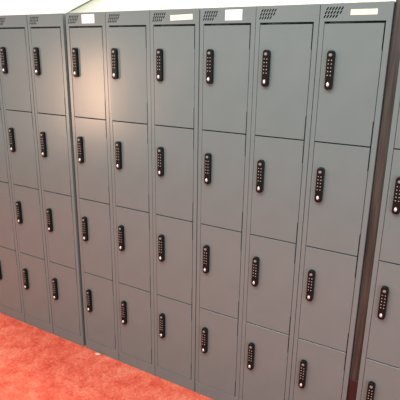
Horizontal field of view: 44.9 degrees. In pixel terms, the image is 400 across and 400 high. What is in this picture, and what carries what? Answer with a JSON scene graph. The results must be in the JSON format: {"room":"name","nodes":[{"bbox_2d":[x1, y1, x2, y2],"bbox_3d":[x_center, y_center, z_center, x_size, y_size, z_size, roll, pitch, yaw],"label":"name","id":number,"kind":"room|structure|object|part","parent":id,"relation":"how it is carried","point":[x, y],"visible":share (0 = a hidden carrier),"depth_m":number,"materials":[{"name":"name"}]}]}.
{"room":"locker room","nodes":[
{"label":"locker room","id":0,"kind":"room"},
{"bbox_2d":[0,0,88,14],"bbox_3d":[-1.272,-1.726,2.998,6.911,1.216,0.012,10,19,29],"label":"ceiling","id":1,"kind":"structure","parent":0,"point":[7,7],"depth_m":2.98,"materials":[{"name":"white paint"}]},
{"bbox_2d":[0,313,213,399],"bbox_3d":[-1.635,1.346,1.184,9.000,0.050,5.120,10,19,29],"label":"floor","id":2,"kind":"structure","parent":0,"point":[36,363],"depth_m":2.55,"materials":[{"name":"red carpet"}]},
{"bbox_2d":[0,78,25,322],"bbox_3d":[-1.077,-0.164,3.001,0.240,1.800,0.472,10,19,29],"label":"locker","id":3,"kind":"object","parent":2,"relation":"on","point":[11,295],"visible":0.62,"depth_m":2.92,"materials":[{"name":"grey metal"}]},
{"bbox_3d":[-1.179,-0.315,2.769,0.202,0.415,0.017,10,19,29],"label":"door","id":4,"kind":"part","parent":3,"relation":"part of","materials":[{"name":"grey paint"}]},
{"bbox_3d":[-1.185,0.086,2.891,0.202,0.415,0.017,10,19,29],"label":"door","id":5,"kind":"part","parent":3,"relation":"part of","materials":[{"name":"grey paint"}]},
{"bbox_3d":[-1.190,0.488,3.013,0.202,0.415,0.017,10,19,29],"label":"door","id":6,"kind":"part","parent":3,"relation":"part of","materials":[{"name":"grey paint"}]},
{"bbox_2d":[0,15,53,333],"bbox_3d":[-0.866,-0.125,2.883,0.240,1.800,0.472,10,19,29],"label":"locker","id":7,"kind":"object","parent":2,"relation":"on","point":[15,60],"visible":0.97,"depth_m":2.67,"materials":[{"name":"grey metal"}]},
{"bbox_3d":[-0.956,-0.908,2.462,0.236,0.059,0.022,10,19,29],"label":"header panel","id":8,"kind":"part","parent":7,"relation":"part of","materials":[{"name":"grey paint"}]},
{"bbox_3d":[-0.962,-0.676,2.530,0.202,0.411,0.017,10,19,29],"label":"door","id":9,"kind":"part","parent":7,"relation":"part of","materials":[{"name":"grey paint"}]},
{"bbox_3d":[-0.968,-0.277,2.651,0.202,0.415,0.017,10,19,29],"label":"door","id":10,"kind":"part","parent":7,"relation":"part of","materials":[{"name":"grey paint"}]},
{"bbox_3d":[-0.974,0.125,2.773,0.202,0.415,0.017,10,19,29],"label":"door","id":11,"kind":"part","parent":7,"relation":"part of","materials":[{"name":"grey paint"}]},
{"bbox_3d":[-0.980,0.526,2.895,0.202,0.415,0.017,10,19,29],"label":"door","id":12,"kind":"part","parent":7,"relation":"part of","materials":[{"name":"grey paint"}]},
{"bbox_2d":[27,13,85,346],"bbox_3d":[-0.655,-0.086,2.766,0.240,1.800,0.472,10,19,29],"label":"locker","id":13,"kind":"object","parent":2,"relation":"on","point":[47,33],"visible":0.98,"depth_m":2.54,"materials":[{"name":"grey metal"}]},
{"bbox_3d":[-0.745,-0.869,2.345,0.236,0.059,0.022,10,19,29],"label":"header panel","id":14,"kind":"part","parent":13,"relation":"part of","materials":[{"name":"grey paint"}]},
{"bbox_3d":[-0.750,-0.637,2.413,0.202,0.411,0.017,11,19,29],"label":"door","id":15,"kind":"part","parent":13,"relation":"part of","materials":[{"name":"grey paint"}]},
{"bbox_3d":[-0.757,-0.238,2.534,0.202,0.415,0.017,10,19,29],"label":"door","id":16,"kind":"part","parent":13,"relation":"part of","materials":[{"name":"grey paint"}]},
{"bbox_3d":[-0.762,0.164,2.656,0.202,0.415,0.017,10,19,29],"label":"door","id":17,"kind":"part","parent":13,"relation":"part of","materials":[{"name":"grey paint"}]},
{"bbox_3d":[-0.768,0.565,2.778,0.202,0.415,0.017,10,19,29],"label":"door","id":18,"kind":"part","parent":13,"relation":"part of","materials":[{"name":"grey paint"}]},
{"bbox_2d":[65,12,118,360],"bbox_3d":[-0.430,-0.045,2.641,0.240,1.800,0.472,10,19,29],"label":"locker","id":19,"kind":"object","parent":2,"relation":"on","point":[86,31],"visible":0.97,"depth_m":2.42,"materials":[{"name":"grey metal"}]},
{"bbox_3d":[-0.520,-0.828,2.220,0.236,0.059,0.022,10,19,29],"label":"header panel","id":20,"kind":"part","parent":19,"relation":"part of","materials":[{"name":"grey paint"}]},
{"bbox_3d":[-0.525,-0.596,2.289,0.202,0.411,0.017,11,19,29],"label":"door","id":21,"kind":"part","parent":19,"relation":"part of","materials":[{"name":"grey paint"}]},
{"bbox_3d":[-0.532,-0.197,2.410,0.202,0.415,0.017,11,19,29],"label":"door","id":22,"kind":"part","parent":19,"relation":"part of","materials":[{"name":"grey paint"}]},
{"bbox_3d":[-0.538,0.205,2.531,0.202,0.415,0.017,10,19,29],"label":"door","id":23,"kind":"part","parent":19,"relation":"part of","materials":[{"name":"grey paint"}]},
{"bbox_3d":[-0.544,0.607,2.653,0.202,0.415,0.017,10,19,29],"label":"door","id":24,"kind":"part","parent":19,"relation":"part of","materials":[{"name":"grey paint"}]},
{"bbox_2d":[105,10,154,374],"bbox_3d":[-0.221,-0.006,2.523,0.240,1.800,0.476,10,19,29],"label":"locker","id":25,"kind":"object","parent":2,"relation":"on","point":[127,32],"visible":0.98,"depth_m":2.30,"materials":[{"name":"grey metal"}]},
{"bbox_3d":[-0.311,-0.790,2.103,0.236,0.059,0.022,10,19,29],"label":"header panel","id":26,"kind":"part","parent":25,"relation":"part of","materials":[{"name":"grey paint"}]},
{"bbox_3d":[-0.318,-0.557,2.169,0.202,0.411,0.017,10,19,28],"label":"door","id":27,"kind":"part","parent":25,"relation":"part of","materials":[{"name":"grey paint"}]},
{"bbox_3d":[-0.322,-0.158,2.293,0.202,0.415,0.017,11,19,29],"label":"door","id":28,"kind":"part","parent":25,"relation":"part of","materials":[{"name":"grey paint"}]},
{"bbox_3d":[-0.329,0.244,2.414,0.202,0.415,0.017,10,19,29],"label":"door","id":29,"kind":"part","parent":25,"relation":"part of","materials":[{"name":"grey paint"}]},
{"bbox_3d":[-0.335,0.645,2.536,0.202,0.415,0.017,10,19,29],"label":"door","id":30,"kind":"part","parent":25,"relation":"part of","materials":[{"name":"grey paint"}]},
{"bbox_2d":[150,8,199,390],"bbox_3d":[-0.011,0.032,2.408,0.240,1.800,0.472,10,19,29],"label":"locker","id":31,"kind":"object","parent":2,"relation":"on","point":[174,33],"visible":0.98,"depth_m":2.18,"materials":[{"name":"grey metal"}]},
{"bbox_3d":[-0.101,-0.751,1.987,0.236,0.059,0.022,10,19,29],"label":"header panel","id":32,"kind":"part","parent":31,"relation":"part of","materials":[{"name":"grey paint"}]},
{"bbox_3d":[-0.125,0.684,2.420,0.202,0.415,0.017,10,19,29],"label":"door","id":33,"kind":"part","parent":31,"relation":"part of","materials":[{"name":"grey paint"}]},
{"bbox_3d":[-0.119,0.282,2.298,0.202,0.415,0.017,10,19,29],"label":"door","id":34,"kind":"part","parent":31,"relation":"part of","materials":[{"name":"grey paint"}]},
{"bbox_3d":[-0.113,-0.119,2.176,0.202,0.415,0.017,10,19,29],"label":"door","id":35,"kind":"part","parent":31,"relation":"part of","materials":[{"name":"grey paint"}]},
{"bbox_3d":[-0.107,-0.519,2.055,0.202,0.411,0.017,10,19,29],"label":"door","id":36,"kind":"part","parent":31,"relation":"part of","materials":[{"name":"grey paint"}]},
{"bbox_2d":[195,6,256,399],"bbox_3d":[0.200,0.071,2.290,0.240,1.800,0.472,10,19,29],"label":"locker","id":37,"kind":"object","parent":2,"relation":"on","point":[227,34],"visible":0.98,"depth_m":2.06,"materials":[{"name":"grey metal"}]},
{"bbox_3d":[0.086,0.723,2.303,0.202,0.415,0.017,10,19,29],"label":"door","id":38,"kind":"part","parent":37,"relation":"part of","materials":[{"name":"grey paint"}]},
{"bbox_3d":[0.092,0.321,2.181,0.202,0.415,0.017,10,19,29],"label":"door","id":39,"kind":"part","parent":37,"relation":"part of","materials":[{"name":"grey paint"}]},
{"bbox_3d":[0.098,-0.081,2.058,0.202,0.415,0.017,10,19,29],"label":"door","id":40,"kind":"part","parent":37,"relation":"part of","materials":[{"name":"grey paint"}]},
{"bbox_3d":[0.104,-0.480,1.937,0.202,0.411,0.017,10,19,29],"label":"door","id":41,"kind":"part","parent":37,"relation":"part of","materials":[{"name":"grey paint"}]},
{"bbox_3d":[0.110,-0.712,1.869,0.236,0.059,0.022,10,19,29],"label":"header panel","id":42,"kind":"part","parent":37,"relation":"part of","materials":[{"name":"grey paint"}]},
{"bbox_2d":[239,4,320,399],"bbox_3d":[0.409,0.110,2.174,0.240,1.800,0.473,10,19,29],"label":"locker","id":43,"kind":"object","parent":2,"relation":"on","point":[286,36],"visible":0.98,"depth_m":1.93,"materials":[{"name":"grey metal"}]},
{"bbox_3d":[0.295,0.761,2.186,0.202,0.415,0.017,10,19,29],"label":"door","id":44,"kind":"part","parent":43,"relation":"part of","materials":[{"name":"grey paint"}]},
{"bbox_3d":[0.301,0.359,2.064,0.202,0.415,0.017,10,19,29],"label":"door","id":45,"kind":"part","parent":43,"relation":"part of","materials":[{"name":"grey paint"}]},
{"bbox_3d":[0.307,-0.042,1.942,0.202,0.415,0.017,10,19,29],"label":"door","id":46,"kind":"part","parent":43,"relation":"part of","materials":[{"name":"grey paint"}]},
{"bbox_3d":[0.313,-0.442,1.821,0.202,0.411,0.017,10,19,29],"label":"door","id":47,"kind":"part","parent":43,"relation":"part of","materials":[{"name":"grey paint"}]},
{"bbox_3d":[0.319,-0.674,1.753,0.236,0.059,0.022,10,19,29],"label":"header panel","id":48,"kind":"part","parent":43,"relation":"part of","materials":[{"name":"grey paint"}]},
{"bbox_2d":[289,1,395,399],"bbox_3d":[0.618,0.148,2.057,0.240,1.800,0.473,10,19,29],"label":"locker","id":49,"kind":"object","parent":2,"relation":"on","point":[354,39],"visible":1,"depth_m":1.80,"materials":[{"name":"grey metal"}]},
{"bbox_3d":[0.505,0.800,2.070,0.202,0.415,0.017,10,19,29],"label":"door","id":50,"kind":"part","parent":49,"relation":"part of","materials":[{"name":"grey paint"}]},
{"bbox_3d":[0.510,0.398,1.948,0.202,0.415,0.017,10,19,29],"label":"door","id":51,"kind":"part","parent":49,"relation":"part of","materials":[{"name":"grey paint"}]},
{"bbox_3d":[0.517,-0.004,1.826,0.202,0.415,0.017,10,19,29],"label":"door","id":52,"kind":"part","parent":49,"relation":"part of","materials":[{"name":"grey paint"}]},
{"bbox_3d":[0.522,-0.403,1.704,0.202,0.411,0.017,10,19,29],"label":"door","id":53,"kind":"part","parent":49,"relation":"part of","materials":[{"name":"grey paint"}]},
{"bbox_3d":[0.528,-0.635,1.637,0.236,0.059,0.022,10,19,29],"label":"header panel","id":54,"kind":"part","parent":49,"relation":"part of","materials":[{"name":"grey paint"}]},
{"bbox_2d":[347,0,399,399],"bbox_3d":[0.666,-0.032,1.793,0.036,2.300,0.094,10,19,29],"label":"wooden post","id":55,"kind":"object","parent":2,"relation":"on","point":[394,54],"visible":0.68,"depth_m":1.76,"materials":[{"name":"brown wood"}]},
{"bbox_2d":[356,62,399,399],"bbox_3d":[0.860,0.191,1.923,0.240,1.803,0.472,10,19,29],"label":"locker","id":56,"kind":"object","parent":2,"relation":"on","point":[379,374],"visible":1,"depth_m":1.81,"materials":[{"name":"grey metal"}]},
{"bbox_3d":[0.746,0.841,1.934,0.202,0.415,0.017,10,19,29],"label":"door","id":57,"kind":"part","parent":56,"relation":"part of","materials":[{"name":"grey paint"}]},
{"bbox_3d":[0.752,0.440,1.813,0.202,0.415,0.017,10,19,29],"label":"door","id":58,"kind":"part","parent":56,"relation":"part of","materials":[{"name":"grey paint"}]},
{"bbox_3d":[0.758,0.038,1.691,0.202,0.415,0.017,10,19,29],"label":"door","id":59,"kind":"part","parent":56,"relation":"part of","materials":[{"name":"grey paint"}]},
{"bbox_3d":[0.764,-0.362,1.569,0.202,0.411,0.017,10,19,29],"label":"door","id":60,"kind":"part","parent":56,"relation":"part of","materials":[{"name":"grey paint"}]},
{"bbox_2d":[68,0,395,12],"bbox_3d":[-0.350,-0.722,2.811,9.000,3.000,0.120,10,19,29],"label":"wall","id":61,"kind":"structure","parent":0,"point":[94,5],"depth_m":2.50,"materials":[{"name":"beige paint"}]},
{"bbox_2d":[72,0,91,10],"bbox_3d":[0.438,-1.334,2.068,2.758,0.904,0.014,10,19,29],"label":"trim","id":62,"kind":"structure","parent":61,"relation":"attached to","point":[89,0],"depth_m":2.81,"materials":[{"name":"grey"}]}
]}

